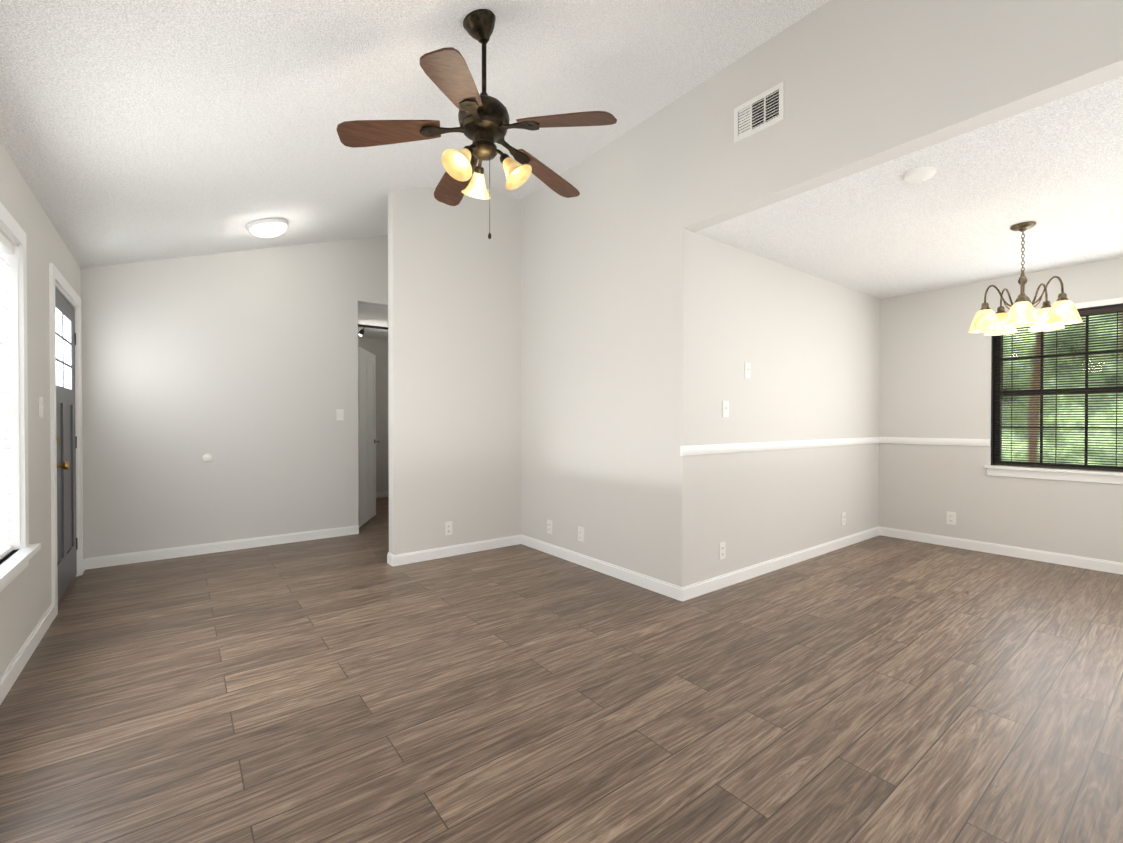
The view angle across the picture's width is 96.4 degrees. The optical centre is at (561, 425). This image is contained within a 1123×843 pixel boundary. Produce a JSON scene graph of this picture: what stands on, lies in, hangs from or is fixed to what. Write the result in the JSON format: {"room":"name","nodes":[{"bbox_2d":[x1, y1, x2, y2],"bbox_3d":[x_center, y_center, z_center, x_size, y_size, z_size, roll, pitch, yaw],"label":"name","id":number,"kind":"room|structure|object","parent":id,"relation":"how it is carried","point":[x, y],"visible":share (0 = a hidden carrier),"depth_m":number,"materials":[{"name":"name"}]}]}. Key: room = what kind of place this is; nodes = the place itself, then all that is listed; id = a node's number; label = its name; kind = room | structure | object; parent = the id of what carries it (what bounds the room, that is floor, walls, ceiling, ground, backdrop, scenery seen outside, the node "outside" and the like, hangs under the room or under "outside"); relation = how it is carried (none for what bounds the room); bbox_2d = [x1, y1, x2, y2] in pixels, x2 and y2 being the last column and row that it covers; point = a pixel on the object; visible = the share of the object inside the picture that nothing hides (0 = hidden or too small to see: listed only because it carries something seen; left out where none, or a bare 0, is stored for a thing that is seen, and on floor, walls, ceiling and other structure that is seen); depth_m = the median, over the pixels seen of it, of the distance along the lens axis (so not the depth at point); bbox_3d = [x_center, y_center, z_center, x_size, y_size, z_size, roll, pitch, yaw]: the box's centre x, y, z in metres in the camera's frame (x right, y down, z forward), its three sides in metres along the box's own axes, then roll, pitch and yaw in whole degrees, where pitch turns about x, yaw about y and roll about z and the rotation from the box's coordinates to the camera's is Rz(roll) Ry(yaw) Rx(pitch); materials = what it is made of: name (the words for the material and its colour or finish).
{"room":"living room","nodes":[
{"label":"living room","id":0,"kind":"room"},
{"bbox_2d":[0,142,80,676],"bbox_3d":[-1.667,-0.090,1.085,0.120,2.520,7.427,0,1,-37],"label":"wall","id":1,"kind":"structure","parent":0,"point":[25,598],"depth_m":2.68,"materials":[{"name":"white paint"}]},
{"bbox_2d":[0,202,40,591],"bbox_3d":[-2.299,-0.121,1.956,0.175,1.637,1.284,0,1,-37],"label":"window","id":2,"kind":"structure","parent":1,"relation":"in","point":[14,565],"depth_m":2.40,"materials":[{"name":"white"}]},
{"bbox_2d":[0,232,13,558],"bbox_3d":[-2.302,-0.128,1.954,0.048,1.445,1.062,0,1,-37],"label":"window blinds","id":3,"kind":"object","parent":2,"relation":"attached to","point":[6,246],"visible":1,"depth_m":2.32,"materials":[{"name":"white plastic"}]},
{"bbox_2d":[0,604,54,704],"bbox_3d":[-1.237,1.129,0.642,0.014,0.088,5.945,0,1,-37],"label":"baseboard","id":4,"kind":"structure","parent":1,"relation":"attached to","point":[12,672],"depth_m":2.43,"materials":[{"name":"white wood"}]},
{"bbox_2d":[39,396,44,417],"bbox_3d":[-2.876,-0.101,2.780,0.018,0.116,0.072,0,1,-37],"label":"light switch","id":5,"kind":"object","parent":1,"relation":"attached to","point":[41,405],"visible":1,"depth_m":2.77,"materials":[{"name":"white plastic"}]},
{"bbox_2d":[49,263,82,617],"bbox_3d":[-3.429,0.090,3.404,0.136,2.122,1.114,0,1,-37],"label":"door frame","id":6,"kind":"structure","parent":1,"relation":"attached to","point":[61,285],"depth_m":3.16,"materials":[{"name":"white painted wood"}]},
{"bbox_2d":[55,288,77,601],"bbox_3d":[-3.388,0.131,3.440,0.117,2.012,0.928,0,1,-37],"label":"front door","id":7,"kind":"structure","parent":1,"relation":"in","point":[67,539],"depth_m":3.47,"materials":[{"name":"grey wood"}]},
{"bbox_2d":[81,235,387,559],"bbox_3d":[-2.555,-0.528,5.002,3.231,3.334,0.120,0,1,-37],"label":"wall","id":8,"kind":"structure","parent":0,"point":[240,368],"depth_m":4.54,"materials":[{"name":"white paint"}]},
{"bbox_2d":[202,454,211,461],"bbox_3d":[-3.154,0.291,4.464,0.072,0.072,0.017,0,1,-37],"label":"door stop","id":9,"kind":"object","parent":8,"relation":"attached to","point":[206,457],"visible":1,"depth_m":4.46,"materials":[{"name":"white plastic"}]},
{"bbox_2d":[83,525,358,571],"bbox_3d":[-2.962,1.098,4.619,2.104,0.088,0.014,0,1,-37],"label":"baseboard","id":10,"kind":"structure","parent":8,"relation":"attached to","point":[159,554],"depth_m":4.48,"materials":[{"name":"white wood"}]},
{"bbox_2d":[336,409,343,419],"bbox_3d":[-2.267,-0.107,5.138,0.072,0.116,0.018,0,1,-37],"label":"light switch","id":11,"kind":"object","parent":8,"relation":"attached to","point":[339,414],"visible":1,"depth_m":5.14,"materials":[{"name":"white plastic"}]},
{"bbox_2d":[358,346,379,526],"bbox_3d":[-2.277,0.126,5.902,0.442,1.988,0.676,0,1,-37],"label":"hall door","id":12,"kind":"structure","parent":8,"relation":"in","point":[367,441],"depth_m":5.84,"materials":[{"name":"white wood"}]},
{"bbox_2d":[358,303,387,339],"bbox_3d":[-2.446,-1.363,6.585,1.127,0.100,2.273,0,1,-37],"label":"ceiling","id":13,"kind":"structure","parent":0,"point":[372,315],"depth_m":6.28,"materials":[{"name":"white paint"}]},
{"bbox_2d":[358,324,387,336],"bbox_3d":[-2.457,-1.236,6.670,0.580,0.157,0.066,0,1,-37],"label":"light","id":14,"kind":"object","parent":13,"relation":"attached to","point":[361,332],"visible":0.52,"depth_m":6.57,"materials":[{"name":"black metal"}]},
{"bbox_2d":[358,337,388,491],"bbox_3d":[-3.161,-0.151,7.554,1.097,2.540,0.120,0,1,-37],"label":"wall","id":15,"kind":"structure","parent":0,"point":[378,348],"depth_m":7.75,"materials":[{"name":"white paint"}]},
{"bbox_2d":[376,491,387,497],"bbox_3d":[-3.140,1.076,7.495,1.106,0.088,0.014,0,1,-37],"label":"baseboard","id":16,"kind":"structure","parent":15,"relation":"attached to","point":[385,493],"depth_m":7.77,"materials":[{"name":"white"}]},
{"bbox_2d":[0,0,829,267],"bbox_3d":[-0.336,-1.744,2.090,3.231,1.036,7.427,0,1,-37],"label":"ceiling","id":17,"kind":"structure","parent":0,"point":[132,131],"depth_m":2.58,"materials":[{"name":"white paint"}]},
{"bbox_2d":[246,218,287,237],"bbox_3d":[-2.394,-1.609,4.086,0.298,0.155,0.312,0,1,-37],"label":"flush ceiling light","id":18,"kind":"object","parent":17,"relation":"attached to","point":[269,227],"visible":1,"depth_m":4.01,"materials":[{"name":"white glass"}]},
{"bbox_2d":[336,9,616,238],"bbox_3d":[-0.345,-1.317,2.258,1.158,0.978,1.151,0,1,-37],"label":"ceiling fan","id":19,"kind":"object","parent":17,"relation":"hanging from","point":[484,120],"visible":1,"depth_m":2.15,"materials":[{"name":"brown wood"}]},
{"bbox_2d":[388,187,521,554],"bbox_3d":[-0.912,-0.524,4.495,1.235,3.334,0.120,0,1,-37],"label":"wall","id":20,"kind":"structure","parent":0,"point":[454,353],"depth_m":4.39,"materials":[{"name":"white paint"}]},
{"bbox_2d":[444,521,451,534],"bbox_3d":[-0.984,0.899,4.370,0.072,0.116,0.010,0,1,-37],"label":"outlet","id":21,"kind":"object","parent":20,"relation":"attached to","point":[448,527],"visible":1,"depth_m":4.37,"materials":[{"name":"white plastic"}]},
{"bbox_2d":[388,534,521,566],"bbox_3d":[-0.886,1.099,4.444,1.228,0.088,0.014,0,1,-37],"label":"baseboard","id":22,"kind":"structure","parent":20,"relation":"attached to","point":[430,554],"depth_m":4.38,"materials":[{"name":"white wood"}]},
{"bbox_2d":[0,497,1122,842],"bbox_3d":[0.227,1.206,4.050,7.079,0.120,10.180,0,1,-37],"label":"floor","id":23,"kind":"structure","parent":0,"point":[360,689],"depth_m":2.09,"materials":[{"name":"brown wood"}]},
{"bbox_2d":[694,232,879,582],"bbox_3d":[2.101,-0.126,4.363,3.148,2.540,0.120,0,1,-37],"label":"wall","id":24,"kind":"structure","parent":0,"point":[805,345],"depth_m":4.00,"materials":[{"name":"white paint"}]},
{"bbox_2d":[719,542,725,559],"bbox_3d":[1.141,0.890,3.555,0.072,0.116,0.010,0,1,-37],"label":"outlet","id":25,"kind":"object","parent":24,"relation":"attached to","point":[722,550],"visible":1,"depth_m":3.55,"materials":[{"name":"white plastic"}]},
{"bbox_2d":[722,401,728,416],"bbox_3d":[1.171,-0.116,3.564,0.072,0.116,0.018,0,1,-37],"label":"light switch","id":26,"kind":"object","parent":24,"relation":"attached to","point":[725,408],"visible":1,"depth_m":3.56,"materials":[{"name":"white plastic"}]},
{"bbox_2d":[744,363,749,378],"bbox_3d":[1.388,-0.406,3.728,0.072,0.116,0.018,0,1,-37],"label":"light switch","id":27,"kind":"object","parent":24,"relation":"attached to","point":[747,370],"visible":1,"depth_m":3.72,"materials":[{"name":"white plastic"}]},
{"bbox_2d":[676,526,879,601],"bbox_3d":[2.041,1.101,4.242,3.162,0.088,0.014,0,1,-37],"label":"baseboard","id":28,"kind":"structure","parent":24,"relation":"attached to","point":[700,588],"depth_m":3.89,"materials":[{"name":"white wood"}]},
{"bbox_2d":[680,437,880,455],"bbox_3d":[2.040,0.160,4.231,3.168,0.064,0.020,0,1,-37],"label":"trim","id":29,"kind":"structure","parent":24,"relation":"attached to","point":[718,448],"depth_m":3.89,"materials":[{"name":"white wood"}]},
{"bbox_2d":[841,512,844,524],"bbox_3d":[2.647,0.878,4.707,0.072,0.116,0.010,0,1,-37],"label":"outlet","id":30,"kind":"object","parent":24,"relation":"attached to","point":[843,518],"visible":1,"depth_m":4.69,"materials":[{"name":"white plastic"}]},
{"bbox_2d":[521,0,1122,586],"bbox_3d":[0.268,-0.566,4.067,0.120,3.424,9.820,0,1,-37],"label":"wall","id":31,"kind":"structure","parent":0,"point":[607,342],"depth_m":3.32,"materials":[{"name":"white paint"}]},
{"bbox_2d":[547,520,551,533],"bbox_3d":[-0.107,0.905,4.462,0.010,0.116,0.072,0,1,-37],"label":"electrical outlet","id":32,"kind":"object","parent":31,"relation":"attached to","point":[549,526],"visible":1,"depth_m":4.46,"materials":[{"name":"white plastic"}]},
{"bbox_2d":[578,526,583,541],"bbox_3d":[0.158,0.894,4.115,0.010,0.116,0.072,0,1,-37],"label":"electrical outlet","id":33,"kind":"object","parent":31,"relation":"attached to","point":[580,533],"visible":1,"depth_m":4.11,"materials":[{"name":"white plastic"}]},
{"bbox_2d":[520,535,675,598],"bbox_3d":[0.192,1.102,4.071,0.014,0.088,1.917,0,1,-37],"label":"baseboard","id":34,"kind":"structure","parent":31,"relation":"attached to","point":[650,583],"depth_m":3.87,"materials":[{"name":"white wood"}]},
{"bbox_2d":[734,81,783,142],"bbox_3d":[1.114,-1.766,2.845,0.009,0.200,0.305,0,1,-37],"label":"air vent","id":35,"kind":"object","parent":31,"relation":"in","point":[760,112],"visible":1,"depth_m":2.84,"materials":[{"name":"white plastic"}]},
{"bbox_2d":[695,76,1122,298],"bbox_3d":[3.063,-1.336,3.095,3.148,0.100,3.289,0,1,-37],"label":"ceiling","id":36,"kind":"structure","parent":0,"point":[1053,170],"depth_m":3.03,"materials":[{"name":"white paint"}]},
{"bbox_2d":[904,166,935,183],"bbox_3d":[1.813,-1.261,2.540,0.134,0.041,0.134,0,1,-37],"label":"smoke detector","id":37,"kind":"object","parent":36,"relation":"attached to","point":[919,174],"visible":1,"depth_m":2.51,"materials":[{"name":"white plastic"}]},
{"bbox_2d":[968,221,1082,335],"bbox_3d":[2.965,-0.955,3.215,0.530,0.664,0.531,0,1,-37],"label":"chandelier","id":38,"kind":"object","parent":36,"relation":"hanging from","point":[1060,312],"visible":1,"depth_m":3.20,"materials":[{"name":"white glass"}]},
{"bbox_2d":[879,257,1122,562],"bbox_3d":[4.266,-0.123,4.024,0.120,2.540,3.049,0,1,-37],"label":"wall","id":39,"kind":"structure","parent":0,"point":[935,369],"depth_m":4.64,"materials":[{"name":"white paint"}]},
{"bbox_2d":[881,437,989,445],"bbox_3d":[3.564,0.155,4.830,0.020,0.064,0.870,0,1,-37],"label":"trim","id":40,"kind":"structure","parent":39,"relation":"attached to","point":[896,440],"depth_m":4.79,"materials":[{"name":"white wood"}]},
{"bbox_2d":[946,511,955,524],"bbox_3d":[3.662,0.873,4.715,0.010,0.116,0.072,0,1,-37],"label":"outlet","id":41,"kind":"object","parent":39,"relation":"attached to","point":[951,518],"visible":1,"depth_m":4.71,"materials":[{"name":"white plastic"}]},
{"bbox_2d":[880,527,1122,574],"bbox_3d":[4.225,1.103,3.977,0.014,0.088,3.010,0,1,-37],"label":"baseboard","id":42,"kind":"structure","parent":39,"relation":"attached to","point":[1031,554],"depth_m":4.37,"materials":[{"name":"white wood"}]},
{"bbox_2d":[984,297,1122,483],"bbox_3d":[4.226,-0.266,4.043,0.160,1.435,1.240,0,1,-37],"label":"dining room window","id":43,"kind":"structure","parent":39,"relation":"in","point":[1025,463],"depth_m":4.20,"materials":[{"name":"black"}]},
{"bbox_2d":[993,305,1122,471],"bbox_3d":[4.212,-0.283,4.032,0.042,1.281,1.138,0,1,-37],"label":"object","id":44,"kind":"object","parent":43,"relation":"attached to","point":[1102,311],"visible":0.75,"depth_m":4.13,"materials":[{"name":"black wood"}]},
{"label":"outside","id":45,"kind":"structure","parent":0,"visible":0},
{"bbox_2d":[1001,312,1122,471],"bbox_3d":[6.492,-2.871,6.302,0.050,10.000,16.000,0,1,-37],"label":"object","id":46,"kind":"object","parent":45,"point":[1038,444],"depth_m":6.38,"materials":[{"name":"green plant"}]}
]}

